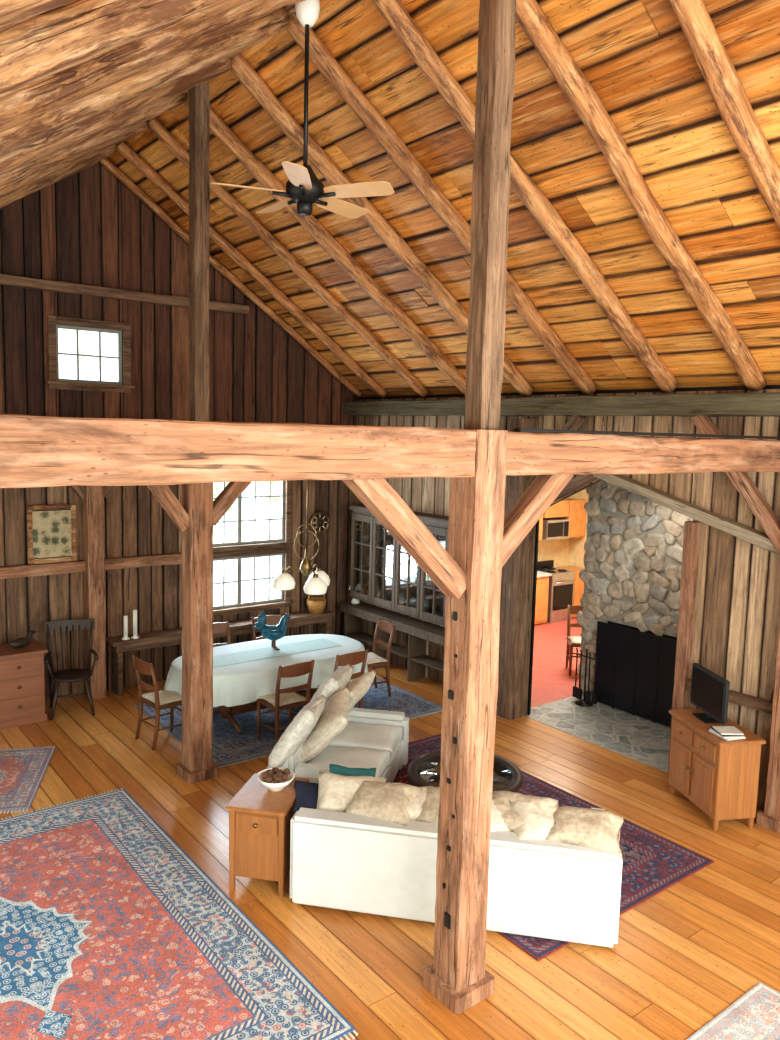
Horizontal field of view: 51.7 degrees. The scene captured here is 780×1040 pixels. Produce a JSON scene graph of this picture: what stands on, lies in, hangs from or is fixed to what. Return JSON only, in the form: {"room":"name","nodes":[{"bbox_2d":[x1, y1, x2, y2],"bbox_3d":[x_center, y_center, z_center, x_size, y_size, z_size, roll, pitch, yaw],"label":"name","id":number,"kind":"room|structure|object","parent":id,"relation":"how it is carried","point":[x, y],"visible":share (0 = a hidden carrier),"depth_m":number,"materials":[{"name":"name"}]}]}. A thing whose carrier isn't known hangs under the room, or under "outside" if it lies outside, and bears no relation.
{"room":"living room","nodes":[
{"label":"living room","id":0,"kind":"room"},
{"bbox_2d":[0,480,354,700],"bbox_3d":[-3.702,0.700,10.088,7.990,3.000,0.045,-3,8,-38],"label":"wall","id":1,"kind":"structure","parent":0,"point":[133,515],"depth_m":10.39,"materials":[{"name":"wood"}]},
{"bbox_2d":[0,161,358,425],"bbox_3d":[-3.617,-2.579,9.725,7.991,3.601,0.045,-3,8,-38],"label":"gable","id":2,"kind":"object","parent":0,"point":[270,377],"depth_m":10.02,"materials":[{"name":"wood"}]},
{"bbox_2d":[0,179,570,688],"bbox_3d":[-1.646,-1.266,11.556,13.230,6.690,0.100,-3,8,-38],"label":"wall","id":3,"kind":"structure","parent":0,"point":[557,550],"depth_m":15.26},
{"bbox_2d":[0,560,84,578],"bbox_3d":[-5.287,0.658,8.738,3.850,0.139,0.109,-3,8,-38],"label":"frame girt","id":4,"kind":"object","parent":3,"relation":"attached to","point":[17,571],"visible":1,"depth_m":9.56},
{"bbox_2d":[26,504,76,564],"bbox_3d":[-4.047,0.167,9.641,0.560,0.700,0.035,-3,8,-38],"label":"framed picture","id":5,"kind":"object","parent":4,"relation":"on","point":[49,533],"visible":1,"depth_m":9.63},
{"bbox_2d":[32,510,71,557],"bbox_3d":[-4.047,0.167,9.641,0.440,0.560,0.010,-3,8,-38],"label":"print","id":6,"kind":"object","parent":5,"relation":"on","point":[51,530],"depth_m":9.64},
{"bbox_2d":[47,315,130,392],"bbox_3d":[-3.645,-1.996,9.773,0.980,0.850,0.100,-3,8,-38],"label":"window","id":7,"kind":"structure","parent":3,"relation":"in","point":[52,327],"depth_m":9.74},
{"bbox_2d":[46,381,134,387],"bbox_3d":[-3.630,-1.644,9.780,1.040,0.030,0.100,-3,8,-38],"label":"sill","id":8,"kind":"structure","parent":3,"relation":"attached to","point":[47,382],"depth_m":9.72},
{"bbox_2d":[0,274,248,314],"bbox_3d":[-4.320,-2.691,9.029,6.050,0.119,0.130,-3,8,-38],"label":"frame girt","id":9,"kind":"object","parent":3,"relation":"attached to","point":[6,280],"visible":0.93,"depth_m":9.70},
{"bbox_2d":[104,553,180,569],"bbox_3d":[-3.153,0.530,10.386,1.150,0.141,0.108,-3,8,-38],"label":"frame girt","id":10,"kind":"object","parent":3,"relation":"attached to","point":[173,558],"visible":0.81,"depth_m":10.31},
{"bbox_2d":[213,543,290,616],"bbox_3d":[-2.112,0.830,11.339,1.610,0.970,0.100,-3,8,-38],"label":"window","id":11,"kind":"structure","parent":3,"relation":"in","point":[285,595],"depth_m":11.44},
{"bbox_2d":[213,480,291,547],"bbox_3d":[-2.087,-0.149,11.231,1.610,1.180,0.100,-3,8,-38],"label":"window","id":12,"kind":"structure","parent":3,"relation":"in","point":[286,489],"depth_m":11.56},
{"bbox_2d":[213,600,293,612],"bbox_3d":[-2.098,1.241,11.353,1.670,0.030,0.100,-3,8,-38],"label":"sill","id":13,"kind":"structure","parent":3,"relation":"attached to","point":[291,601],"depth_m":11.43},
{"bbox_2d":[213,541,293,549],"bbox_3d":[-2.076,0.367,11.256,1.670,0.030,0.100,-3,8,-38],"label":"sill","id":14,"kind":"structure","parent":3,"relation":"attached to","point":[292,542],"depth_m":11.32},
{"bbox_2d":[272,480,329,594],"bbox_3d":[-0.952,-0.010,9.647,0.743,1.710,0.713,-3,8,-38],"label":"chandelier","id":15,"kind":"object","parent":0,"point":[317,583],"visible":0.94,"depth_m":9.68,"materials":[{"name":"glass"}]},
{"bbox_2d":[306,594,325,613],"bbox_3d":[-1.090,1.179,11.902,0.303,0.382,0.300,-3,8,-38],"label":"wicker basket","id":16,"kind":"object","parent":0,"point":[316,605],"visible":0.91,"depth_m":11.82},
{"bbox_2d":[0,617,779,1039],"bbox_3d":[1.679,2.644,7.555,13.227,0.033,11.247,-3,8,-38],"label":"floor","id":17,"kind":"structure","parent":0,"point":[683,955],"depth_m":5.94,"materials":[{"name":"brown wood"}]},
{"bbox_2d":[0,639,47,729],"bbox_3d":[-4.503,1.885,9.021,1.160,0.836,0.566,-3,8,-38],"label":"dresser","id":18,"kind":"object","parent":17,"relation":"on","point":[22,685],"visible":1,"depth_m":9.02,"materials":[{"name":"brown wood"}]},
{"bbox_2d":[0,746,54,813],"bbox_3d":[-3.834,2.469,7.660,1.000,0.015,1.500,0,6,-14],"label":"rug","id":19,"kind":"object","parent":17,"relation":"on","point":[22,771],"visible":1,"depth_m":7.76,"materials":[{"name":"fabric"}]},
{"bbox_2d":[44,618,98,719],"bbox_3d":[-3.761,1.747,9.499,0.592,1.054,0.515,-1,7,-23],"label":"armchair","id":20,"kind":"object","parent":17,"relation":"on","point":[67,675],"visible":1,"depth_m":9.58,"materials":[{"name":"paint"}]},
{"bbox_2d":[82,486,105,698],"bbox_3d":[-3.645,0.639,9.927,0.213,3.160,0.212,-3,8,-38],"label":"timber post","id":21,"kind":"object","parent":17,"relation":"on","point":[93,503],"visible":0.61,"depth_m":9.86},
{"bbox_2d":[0,788,357,1039],"bbox_3d":[-2.415,2.775,5.224,2.720,0.014,3.840,-3,8,-38],"label":"rug","id":22,"kind":"object","parent":17,"relation":"on","point":[109,930],"visible":1,"depth_m":5.26,"materials":[{"name":"fabric"}]},
{"bbox_2d":[176,482,218,783],"bbox_3d":[-1.847,0.930,7.720,0.318,3.160,0.318,-3,8,-38],"label":"timber post","id":23,"kind":"object","parent":17,"relation":"on","point":[197,765],"visible":0.91,"depth_m":7.65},
{"bbox_2d":[146,485,188,530],"bbox_3d":[-2.107,-0.284,7.358,0.630,0.799,0.126,-3,8,-37],"label":"knee brace","id":24,"kind":"object","parent":23,"relation":"attached to","point":[163,494],"visible":0.59,"depth_m":7.39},
{"bbox_2d":[213,482,250,525],"bbox_3d":[-1.480,-0.342,7.843,0.728,0.768,0.126,-3,8,-38],"label":"knee brace","id":25,"kind":"object","parent":23,"relation":"attached to","point":[232,491],"visible":0.48,"depth_m":7.73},
{"bbox_3d":[-1.890,-0.773,7.465,7.800,0.269,0.219,-3,8,-38],"label":"tie beam","id":26,"kind":"structure","parent":23,"relation":"on","visible":0},
{"bbox_2d":[188,82,209,420],"bbox_3d":[-1.744,-2.405,7.365,0.156,3.009,0.156,-3,8,-38],"label":"timber post","id":27,"kind":"object","parent":26,"relation":"on","point":[199,95],"visible":0.98,"depth_m":7.31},
{"bbox_2d":[106,609,334,696],"bbox_3d":[-2.223,1.782,11.122,3.300,0.700,0.320,-3,8,-38],"label":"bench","id":28,"kind":"object","parent":17,"relation":"on","point":[162,638],"depth_m":10.46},
{"bbox_2d":[226,773,308,895],"bbox_3d":[-0.926,2.389,6.144,0.460,0.655,0.605,3,6,11],"label":"end table","id":29,"kind":"object","parent":17,"relation":"on","point":[260,817],"visible":0.79,"depth_m":5.89,"materials":[{"name":"brown wood"}]},
{"bbox_2d":[257,767,294,791],"bbox_3d":[-0.873,1.983,6.165,0.290,0.148,0.290,-3,8,-38],"label":"bowl","id":30,"kind":"object","parent":29,"relation":"on","point":[275,779],"visible":1,"depth_m":6.12,"materials":[{"name":"white ceramic"}]},
{"bbox_2d":[134,678,441,767],"bbox_3d":[-1.201,2.293,9.870,3.120,0.014,2.240,-3,8,-38],"label":"dining rug","id":31,"kind":"object","parent":17,"relation":"on","point":[229,747],"visible":0.23,"depth_m":9.32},
{"bbox_2d":[132,655,181,749],"bbox_3d":[-2.450,1.916,8.663,0.505,0.937,0.460,-4,9,-43],"label":"dining chair","id":32,"kind":"object","parent":31,"relation":"on","point":[158,700],"visible":0.74,"depth_m":8.54,"materials":[{"name":"brown wood"}]},
{"bbox_2d":[213,621,230,708],"bbox_3d":[-2.093,1.780,9.971,0.460,0.937,0.505,-3,8,-38],"label":"dining chair","id":33,"kind":"object","parent":31,"relation":"on","point":[219,627],"visible":0.06,"depth_m":10.17,"materials":[{"name":"brown wood"}]},
{"bbox_2d":[164,634,367,733],"bbox_3d":[-1.398,1.930,9.515,2.550,0.762,1.306,-3,8,-38],"label":"dining table","id":34,"kind":"object","parent":31,"relation":"on","point":[243,672],"visible":0.67,"depth_m":9.15,"materials":[{"name":"fabric"}]},
{"bbox_2d":[253,611,290,649],"bbox_3d":[-1.398,1.306,9.521,0.277,0.469,0.407,5,7,26],"label":"sculpture","id":35,"kind":"object","parent":34,"relation":"on","point":[273,633],"visible":1,"depth_m":9.48,"materials":[{"name":"ceramic"}]},
{"bbox_2d":[251,614,281,640],"bbox_3d":[-1.509,1.743,10.446,0.460,0.937,0.505,-2,7,-32],"label":"dining chair","id":36,"kind":"object","parent":31,"relation":"on","point":[270,619],"visible":0.11,"depth_m":10.61,"materials":[{"name":"brown wood"}]},
{"bbox_2d":[256,660,314,742],"bbox_3d":[-1.133,1.945,8.707,0.460,0.937,0.505,-3,8,-38],"label":"dining chair","id":37,"kind":"object","parent":31,"relation":"on","point":[283,698],"visible":0.89,"depth_m":8.56,"materials":[{"name":"brown wood"}]},
{"bbox_2d":[311,649,367,707],"bbox_3d":[-0.575,1.909,9.164,0.460,0.937,0.505,-4,8,-39],"label":"dining chair","id":38,"kind":"object","parent":31,"relation":"on","point":[354,658],"visible":0.22,"depth_m":8.98,"materials":[{"name":"brown wood"}]},
{"bbox_2d":[367,618,395,696],"bbox_3d":[-0.256,1.786,10.355,0.505,0.937,0.460,-2,7,-29],"label":"dining chair","id":39,"kind":"object","parent":31,"relation":"on","point":[373,660],"visible":0.6,"depth_m":10.29,"materials":[{"name":"brown wood"}]},
{"bbox_2d":[338,504,448,694],"bbox_3d":[0.110,1.016,11.334,0.360,2.295,2.455,-3,8,-38],"label":"china hutch","id":40,"kind":"object","parent":17,"relation":"on","point":[388,576],"visible":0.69,"depth_m":11.39,"materials":[{"name":"brown wood"}]},
{"bbox_2d":[338,601,444,639],"bbox_3d":[0.099,1.391,11.378,0.360,0.040,2.450,-3,8,-38],"label":"shelf","id":41,"kind":"object","parent":40,"relation":"attached to","point":[410,624],"depth_m":11.26,"materials":[{"name":"brown wood"}]},
{"bbox_2d":[345,631,443,671],"bbox_3d":[0.107,1.840,11.418,0.280,0.030,2.300,-3,8,-38],"label":"shelf","id":42,"kind":"object","parent":40,"relation":"attached to","point":[421,657],"depth_m":11.23,"materials":[{"name":"brown wood"}]},
{"bbox_2d":[399,577,432,584],"bbox_3d":[0.372,0.841,11.047,0.240,0.018,0.510,-3,8,-38],"label":"shelf","id":43,"kind":"object","parent":40,"relation":"attached to","point":[428,581],"depth_m":11.02,"materials":[{"name":"brown wood"}]},
{"bbox_2d":[423,429,507,1013],"bbox_3d":[0.464,1.186,4.764,0.327,3.420,0.328,-3,8,-38],"label":"timber post","id":44,"kind":"object","parent":17,"relation":"on","point":[457,977],"visible":0.99,"depth_m":4.68,"materials":[{"name":"brown wood"}]},
{"bbox_2d":[0,414,476,487],"bbox_3d":[-1.132,-0.286,3.327,3.900,0.280,0.222,-3,8,-38],"label":"tie beam","id":45,"kind":"structure","parent":44,"relation":"attached to","point":[36,451],"depth_m":3.48,"materials":[{"name":"wood"}]},
{"bbox_2d":[342,479,465,598],"bbox_3d":[0.107,0.067,4.338,0.836,0.784,0.124,-3,8,-37],"label":"knee brace","id":46,"kind":"object","parent":44,"relation":"attached to","point":[377,495],"visible":0.91,"depth_m":4.28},
{"bbox_2d":[464,0,515,429],"bbox_3d":[0.565,-2.015,4.422,0.165,3.019,0.166,-3,8,-38],"label":"timber post","id":47,"kind":"object","parent":44,"relation":"on","point":[496,30],"visible":1,"depth_m":4.40,"materials":[{"name":"wood"}]},
{"bbox_2d":[502,474,572,566],"bbox_3d":[0.829,-0.046,4.886,0.711,0.649,0.124,-3,8,-38],"label":"knee brace","id":48,"kind":"object","parent":44,"relation":"attached to","point":[542,492],"visible":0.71,"depth_m":4.84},
{"bbox_2d":[506,432,779,475],"bbox_3d":[1.995,-0.465,5.742,3.530,0.267,0.218,-3,8,-38],"label":"tie beam","id":49,"kind":"structure","parent":44,"relation":"attached to","point":[543,453],"depth_m":5.31,"materials":[{"name":"wood"}]},
{"bbox_2d":[514,428,779,438],"bbox_3d":[2.038,-0.599,5.668,3.300,0.020,0.060,-3,8,-38],"label":"conduit","id":50,"kind":"object","parent":49,"relation":"on","point":[515,429],"visible":1,"depth_m":5.31,"materials":[{"name":"black metal"}]},
{"bbox_2d":[497,419,534,719],"bbox_3d":[1.496,0.601,9.573,0.230,3.580,0.232,-3,8,-38],"label":"timber post","id":51,"kind":"object","parent":17,"relation":"on","point":[515,570],"visible":0.7,"depth_m":9.55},
{"bbox_2d":[526,415,585,481],"bbox_3d":[1.846,-0.812,9.060,0.107,0.800,0.802,-3,8,-38],"label":"knee brace","id":52,"kind":"object","parent":51,"relation":"attached to","point":[575,421],"visible":0.21,"depth_m":8.79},
{"bbox_2d":[393,734,713,960],"bbox_3d":[0.776,2.642,7.174,2.100,0.014,3.320,-3,8,-38],"label":"area rug","id":53,"kind":"object","parent":17,"relation":"on","point":[653,863],"visible":0.2,"depth_m":6.53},
{"bbox_2d":[267,664,408,782],"bbox_3d":[-0.436,2.012,7.418,0.967,1.108,1.735,3,6,11],"label":"loveseat","id":54,"kind":"object","parent":53,"relation":"on","point":[327,730],"visible":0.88,"depth_m":7.23,"materials":[{"name":"beige fabric"}]},
{"bbox_2d":[267,695,325,768],"bbox_3d":[-0.795,1.827,6.954,0.192,0.608,0.647,36,2,4],"label":"pillow","id":55,"kind":"object","parent":54,"relation":"on","point":[305,724],"depth_m":6.69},
{"bbox_2d":[300,686,350,762],"bbox_3d":[-0.587,1.836,7.201,0.195,0.606,0.644,43,9,-8],"label":"pillow","id":56,"kind":"object","parent":54,"relation":"on","point":[333,719],"depth_m":6.95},
{"bbox_2d":[310,664,352,703],"bbox_3d":[-0.616,1.724,7.771,0.215,0.627,0.667,33,7,8],"label":"pillow","id":57,"kind":"object","parent":54,"relation":"on","point":[338,681],"depth_m":7.51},
{"bbox_2d":[306,745,390,776],"bbox_3d":[-0.390,2.196,7.152,0.705,0.217,0.629,3,6,11],"label":"seat cushion","id":58,"kind":"object","parent":54,"relation":"on","point":[350,756],"depth_m":7.16,"materials":[{"name":"beige fabric"}]},
{"bbox_2d":[347,669,375,712],"bbox_3d":[-0.431,1.773,7.902,0.201,0.592,0.610,45,22,6],"label":"pillow","id":59,"kind":"object","parent":54,"relation":"on","point":[359,686],"depth_m":7.80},
{"bbox_2d":[329,721,403,760],"bbox_3d":[-0.272,2.137,7.764,0.714,0.223,0.638,3,6,11],"label":"seat cushion","id":60,"kind":"object","parent":54,"relation":"on","point":[387,736],"depth_m":7.69,"materials":[{"name":"beige fabric"}]},
{"bbox_2d":[290,764,623,947],"bbox_3d":[0.439,2.336,5.952,2.440,0.847,0.950,3,6,11],"label":"sofa","id":61,"kind":"object","parent":53,"relation":"on","point":[362,842],"visible":0.83,"depth_m":5.55,"materials":[{"name":"beige fabric"}]},
{"bbox_2d":[293,780,318,814],"bbox_3d":[-0.512,2.102,6.055,0.427,0.087,0.385,7,14,-7],"label":"pillow","id":62,"kind":"object","parent":61,"relation":"on","point":[307,795],"depth_m":6.01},
{"bbox_2d":[316,771,385,811],"bbox_3d":[-0.293,2.074,6.010,0.531,0.246,0.368,7,37,-4],"label":"pillow","id":63,"kind":"object","parent":61,"relation":"on","point":[334,792],"depth_m":5.95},
{"bbox_2d":[329,764,375,776],"bbox_3d":[-0.289,2.085,6.257,0.385,0.344,0.127,11,-37,-19],"label":"pillow","id":64,"kind":"object","parent":61,"relation":"on","point":[335,769],"depth_m":6.28,"materials":[{"name":"fabric"}]},
{"bbox_2d":[345,781,421,825],"bbox_3d":[-0.061,2.076,5.843,0.524,0.245,0.364,-5,26,23],"label":"pillow","id":65,"kind":"object","parent":61,"relation":"on","point":[393,804],"depth_m":5.75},
{"bbox_2d":[389,783,432,821],"bbox_3d":[0.190,2.104,5.878,0.538,0.243,0.368,11,27,-19],"label":"pillow","id":66,"kind":"object","parent":61,"relation":"on","point":[407,803],"depth_m":5.73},
{"bbox_2d":[416,787,439,822],"bbox_3d":[0.416,2.100,5.772,0.537,0.239,0.367,-6,31,29],"label":"pillow","id":67,"kind":"object","parent":61,"relation":"on","point":[427,798],"depth_m":5.75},
{"bbox_2d":[490,798,510,831],"bbox_3d":[0.641,2.134,5.690,0.524,0.240,0.364,8,29,-13],"label":"pillow","id":68,"kind":"object","parent":61,"relation":"on","point":[501,807],"depth_m":5.62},
{"bbox_2d":[492,791,558,831],"bbox_3d":[0.895,2.113,5.721,0.530,0.248,0.368,-1,28,31],"label":"pillow","id":69,"kind":"object","parent":61,"relation":"on","point":[511,811],"depth_m":5.62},
{"bbox_2d":[509,800,557,838],"bbox_3d":[1.099,2.153,5.626,0.529,0.255,0.366,9,34,-4],"label":"pillow","id":70,"kind":"object","parent":61,"relation":"on","point":[528,819],"depth_m":5.55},
{"bbox_2d":[545,806,623,858],"bbox_3d":[1.325,2.147,5.528,0.528,0.245,0.368,0,23,20],"label":"pillow","id":71,"kind":"object","parent":61,"relation":"on","point":[596,832],"depth_m":5.43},
{"bbox_2d":[407,750,523,791],"bbox_3d":[0.657,2.420,7.115,1.020,0.434,1.020,-3,8,-38],"label":"coffee table","id":72,"kind":"object","parent":53,"relation":"on","point":[424,770],"visible":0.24,"depth_m":7.12,"materials":[{"name":"glass"}]},
{"bbox_2d":[537,560,574,622],"bbox_3d":[3.016,1.320,14.982,0.620,1.040,0.642,-3,8,-38],"label":"range","id":73,"kind":"object","parent":17,"relation":"on","point":[561,582],"visible":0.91,"depth_m":14.76,"materials":[{"name":"silver metal"}]},
{"bbox_2d":[535,498,586,623],"bbox_3d":[2.482,0.763,14.520,3.035,2.180,0.600,-3,8,-38],"label":"kitchen cabinets","id":74,"kind":"object","parent":17,"relation":"on","point":[573,509],"visible":0.24,"depth_m":14.97,"materials":[{"name":"brown wood"}]},
{"bbox_2d":[542,517,569,539],"bbox_3d":[2.987,0.158,14.930,0.620,0.360,0.370,-3,8,-38],"label":"microwave","id":75,"kind":"object","parent":74,"relation":"in","point":[553,528],"visible":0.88,"depth_m":14.75,"materials":[{"name":"silver metal"}]},
{"bbox_2d":[543,500,568,517],"bbox_3d":[2.975,-0.214,14.916,0.650,0.300,0.330,-3,8,-38],"label":"cabinet","id":76,"kind":"object","parent":74,"relation":"in","point":[560,509],"depth_m":14.82,"materials":[{"name":"brown wood"}]},
{"bbox_2d":[566,605,582,675],"bbox_3d":[2.795,1.740,11.624,0.460,0.937,0.505,2,6,5],"label":"chair","id":77,"kind":"object","parent":17,"relation":"on","point":[572,641],"visible":0.51,"depth_m":11.77,"materials":[{"name":"brown wood"}]},
{"bbox_2d":[576,480,693,726],"bbox_3d":[3.508,0.797,9.819,0.985,3.248,2.457,-3,8,-34],"label":"stone fireplace","id":78,"kind":"object","parent":17,"relation":"on","point":[631,575],"visible":0.48,"depth_m":9.91,"materials":[{"name":"grey stone"}]},
{"bbox_2d":[668,708,765,830],"bbox_3d":[2.949,2.270,7.389,0.465,0.818,0.840,0,6,-11],"label":"tv cabinet","id":79,"kind":"object","parent":17,"relation":"on","point":[720,776],"visible":0.99,"depth_m":7.06,"materials":[{"name":"brown wood"}]},
{"bbox_2d":[690,663,729,723],"bbox_3d":[2.946,1.623,7.458,0.160,0.450,0.580,1,6,-8],"label":"television","id":80,"kind":"object","parent":79,"relation":"on","point":[709,690],"visible":1,"depth_m":7.40,"materials":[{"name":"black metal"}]},
{"bbox_2d":[708,726,745,740],"bbox_3d":[2.966,1.866,7.085,0.231,0.050,0.265,0,6,-11],"label":"magazine stack","id":81,"kind":"object","parent":79,"relation":"on","point":[728,733],"visible":1,"depth_m":7.03,"materials":[{"name":"paper"}]},
{"bbox_2d":[710,727,743,735],"bbox_3d":[2.966,1.860,7.088,0.200,0.012,0.200,1,6,-9],"label":"magazine","id":82,"kind":"object","parent":81,"relation":"on","point":[719,731],"depth_m":7.05,"materials":[{"name":"white paper"}]},
{"bbox_2d":[710,728,744,737],"bbox_3d":[2.967,1.873,7.082,0.200,0.012,0.220,1,6,-8],"label":"magazine","id":83,"kind":"object","parent":81,"relation":"on","point":[721,732],"depth_m":7.01,"materials":[{"name":"paper"}]},
{"bbox_2d":[712,726,743,734],"bbox_3d":[2.969,1.849,7.071,0.200,0.012,0.180,1,6,-2],"label":"magazine","id":84,"kind":"object","parent":81,"relation":"on","point":[718,730],"depth_m":7.06,"materials":[{"name":"paper"}]},
{"bbox_2d":[687,982,779,1039],"bbox_3d":[2.200,3.055,3.774,1.800,0.014,1.900,-3,8,-38],"label":"runner rug","id":85,"kind":"object","parent":17,"relation":"on","point":[755,1015],"visible":1,"depth_m":4.73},
{"bbox_2d":[756,624,779,833],"bbox_3d":[3.534,0.942,6.961,0.333,3.580,0.330,-3,8,-38],"label":"timber post","id":86,"kind":"object","parent":17,"relation":"on","point":[769,817],"visible":1,"depth_m":7.06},
{"bbox_2d":[691,415,779,554],"bbox_3d":[3.216,-0.335,7.324,0.110,1.299,1.075,-3,8,-38],"label":"knee brace","id":87,"kind":"object","parent":86,"relation":"attached to","point":[742,482],"visible":0.78,"depth_m":7.22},
{"bbox_2d":[38,0,779,396],"bbox_3d":[-0.246,-2.426,5.388,8.330,2.938,11.244,-3,8,-38],"label":"ceiling","id":88,"kind":"structure","parent":0,"point":[652,86],"depth_m":6.71,"materials":[{"name":"wood"}]},
{"bbox_2d":[355,385,779,809],"bbox_3d":[2.849,0.656,8.112,0.046,3.860,11.091,-3,8,-38],"label":"wall","id":89,"kind":"structure","parent":0,"point":[737,611],"depth_m":7.70,"materials":[{"name":"wood"}]},
{"bbox_2d":[504,474,597,516],"bbox_3d":[1.843,-0.264,9.189,0.147,0.752,1.336,-3,8,-38],"label":"trim","id":90,"kind":"structure","parent":89,"relation":"attached to","point":[581,480],"depth_m":8.83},
{"bbox_2d":[344,392,779,416],"bbox_3d":[2.788,-1.114,7.818,0.240,0.218,11.080,-3,8,-38],"label":"plate","id":91,"kind":"object","parent":89,"relation":"attached to","point":[727,404],"visible":0.88,"depth_m":8.34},
{"bbox_2d":[99,158,361,396],"bbox_3d":[-1.931,-3.074,10.794,3.864,2.658,0.130,-3,8,-38],"label":"rafter","id":92,"kind":"object","parent":91,"relation":"on","point":[105,162],"visible":0.93,"depth_m":10.68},
{"bbox_2d":[117,142,387,397],"bbox_3d":[-1.564,-3.006,10.324,3.889,2.694,0.162,-3,8,-38],"label":"rafter","id":93,"kind":"object","parent":91,"relation":"on","point":[125,150],"visible":0.98,"depth_m":10.16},
{"bbox_2d":[148,118,428,396],"bbox_3d":[-1.002,-2.910,9.602,3.896,2.685,0.168,-4,8,-38],"label":"rafter","id":94,"kind":"object","parent":91,"relation":"on","point":[155,127],"visible":0.94,"depth_m":9.45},
{"bbox_2d":[115,4,295,146],"bbox_3d":[-0.121,-3.757,5.190,0.092,0.153,11.060,-3,8,-38],"label":"ridge beam","id":95,"kind":"structure","parent":94,"relation":"on","point":[290,8],"depth_m":6.03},
{"bbox_2d":[210,0,394,218],"bbox_3d":[-0.635,-3.026,5.920,1.330,1.520,1.279,-3,8,-38],"label":"ceiling fan","id":96,"kind":"object","parent":95,"relation":"hanging from","point":[303,187],"visible":1,"depth_m":5.85,"materials":[{"name":"wood"}]},
{"bbox_2d":[185,93,465,395],"bbox_3d":[-0.440,-2.810,8.884,3.902,2.726,0.205,-3,8,-38],"label":"rafter","id":97,"kind":"object","parent":91,"relation":"on","point":[260,172],"visible":0.85,"depth_m":8.76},
{"bbox_2d":[230,54,532,396],"bbox_3d":[0.130,-2.717,8.157,3.897,2.732,0.192,-3,8,-37],"label":"rafter","id":98,"kind":"object","parent":91,"relation":"on","point":[244,72],"visible":0.77,"depth_m":7.78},
{"bbox_2d":[286,12,596,394],"bbox_3d":[0.703,-2.618,7.417,3.906,2.723,0.204,-4,8,-38],"label":"rafter","id":99,"kind":"object","parent":91,"relation":"on","point":[320,56],"visible":0.88,"depth_m":6.97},
{"bbox_2d":[371,0,678,392],"bbox_3d":[1.283,-2.521,6.674,3.911,2.717,0.205,-3,8,-37],"label":"rafter","id":100,"kind":"object","parent":91,"relation":"on","point":[418,47],"visible":0.85,"depth_m":6.58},
{"bbox_2d":[515,0,766,390],"bbox_3d":[1.849,-2.430,5.954,3.900,2.728,0.209,-3,8,-38],"label":"rafter","id":101,"kind":"object","parent":91,"relation":"on","point":[575,86],"visible":1,"depth_m":5.86,"materials":[{"name":"wood"}]},
{"bbox_2d":[669,0,779,230],"bbox_3d":[2.415,-2.332,5.224,3.903,2.727,0.193,-3,8,-37],"label":"rafter","id":102,"kind":"object","parent":91,"relation":"on","point":[728,94],"visible":1,"depth_m":4.90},
{"bbox_2d":[667,521,700,777],"bbox_3d":[2.899,1.311,7.942,0.110,2.600,0.127,-3,8,-38],"label":"trim","id":103,"kind":"structure","parent":89,"relation":"attached to","point":[691,539],"depth_m":7.86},
{"bbox_2d":[593,474,778,554],"bbox_3d":[2.888,-0.114,7.848,0.149,0.711,2.228,-3,8,-38],"label":"trim","id":104,"kind":"structure","parent":89,"relation":"attached to","point":[737,529],"depth_m":7.75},
{"bbox_2d":[686,679,771,714],"bbox_3d":[3.221,1.662,7.569,0.075,0.108,0.910,-3,8,-38],"label":"trim","id":105,"kind":"structure","parent":89,"relation":"attached to","point":[742,699],"depth_m":7.41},
{"bbox_2d":[568,488,588,568],"bbox_3d":[5.349,0.517,13.422,0.100,3.100,6.000,-3,8,-38],"label":"wall","id":106,"kind":"structure","parent":0,"point":[576,544],"depth_m":15.55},
{"bbox_3d":[-3.513,1.058,3.262,0.045,3.800,11.188,-3,8,-38],"label":"wall","id":107,"kind":"structure","parent":0,"visible":0},
{"bbox_3d":[-3.323,-0.731,3.100,0.212,0.212,11.080,-3,8,-38],"label":"plate","id":108,"kind":"object","parent":107,"relation":"attached to","visible":0},
{"bbox_2d":[0,0,75,33],"bbox_3d":[-0.730,-2.089,2.819,4.089,2.838,0.310,-3,8,-37],"label":"rafter","id":109,"kind":"object","parent":108,"relation":"on","point":[12,12],"visible":1,"depth_m":2.51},
{"bbox_2d":[0,145,116,206],"bbox_3d":[-4.704,-2.763,7.910,4.069,2.799,0.261,-3,8,-38],"label":"rafter","id":110,"kind":"object","parent":108,"relation":"on","point":[70,169],"visible":0.52,"depth_m":8.60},
{"bbox_2d":[0,121,148,197],"bbox_3d":[-4.145,-2.669,7.196,4.069,2.799,0.261,-3,8,-37],"label":"rafter","id":111,"kind":"object","parent":108,"relation":"on","point":[5,191],"visible":0.47,"depth_m":7.83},
{"bbox_2d":[0,93,186,188],"bbox_3d":[-3.580,-2.568,6.468,4.082,2.845,0.307,-3,8,-38],"label":"rafter","id":112,"kind":"object","parent":108,"relation":"on","point":[90,141],"visible":0.44,"depth_m":7.03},
{"bbox_2d":[0,0,224,93],"bbox_3d":[-1.304,-2.185,3.556,4.089,2.840,0.323,-3,8,-38],"label":"rafter","id":113,"kind":"object","parent":108,"relation":"on","point":[41,46],"visible":0.96,"depth_m":3.43,"materials":[{"name":"wood"}]},
{"bbox_2d":[0,57,231,175],"bbox_3d":[-3.003,-2.470,5.728,4.087,2.837,0.311,-3,8,-37],"label":"rafter","id":114,"kind":"object","parent":108,"relation":"on","point":[16,159],"visible":0.52,"depth_m":6.21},
{"bbox_2d":[0,7,289,156],"bbox_3d":[-2.421,-2.370,4.985,4.085,2.841,0.311,-3,8,-37],"label":"rafter","id":115,"kind":"object","parent":108,"relation":"on","point":[199,57],"visible":0.57,"depth_m":5.42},
{"bbox_2d":[0,0,305,132],"bbox_3d":[-1.870,-2.281,4.278,4.091,2.834,0.306,-3,8,-38],"label":"rafter","id":116,"kind":"object","parent":108,"relation":"on","point":[20,105],"visible":0.73,"depth_m":4.46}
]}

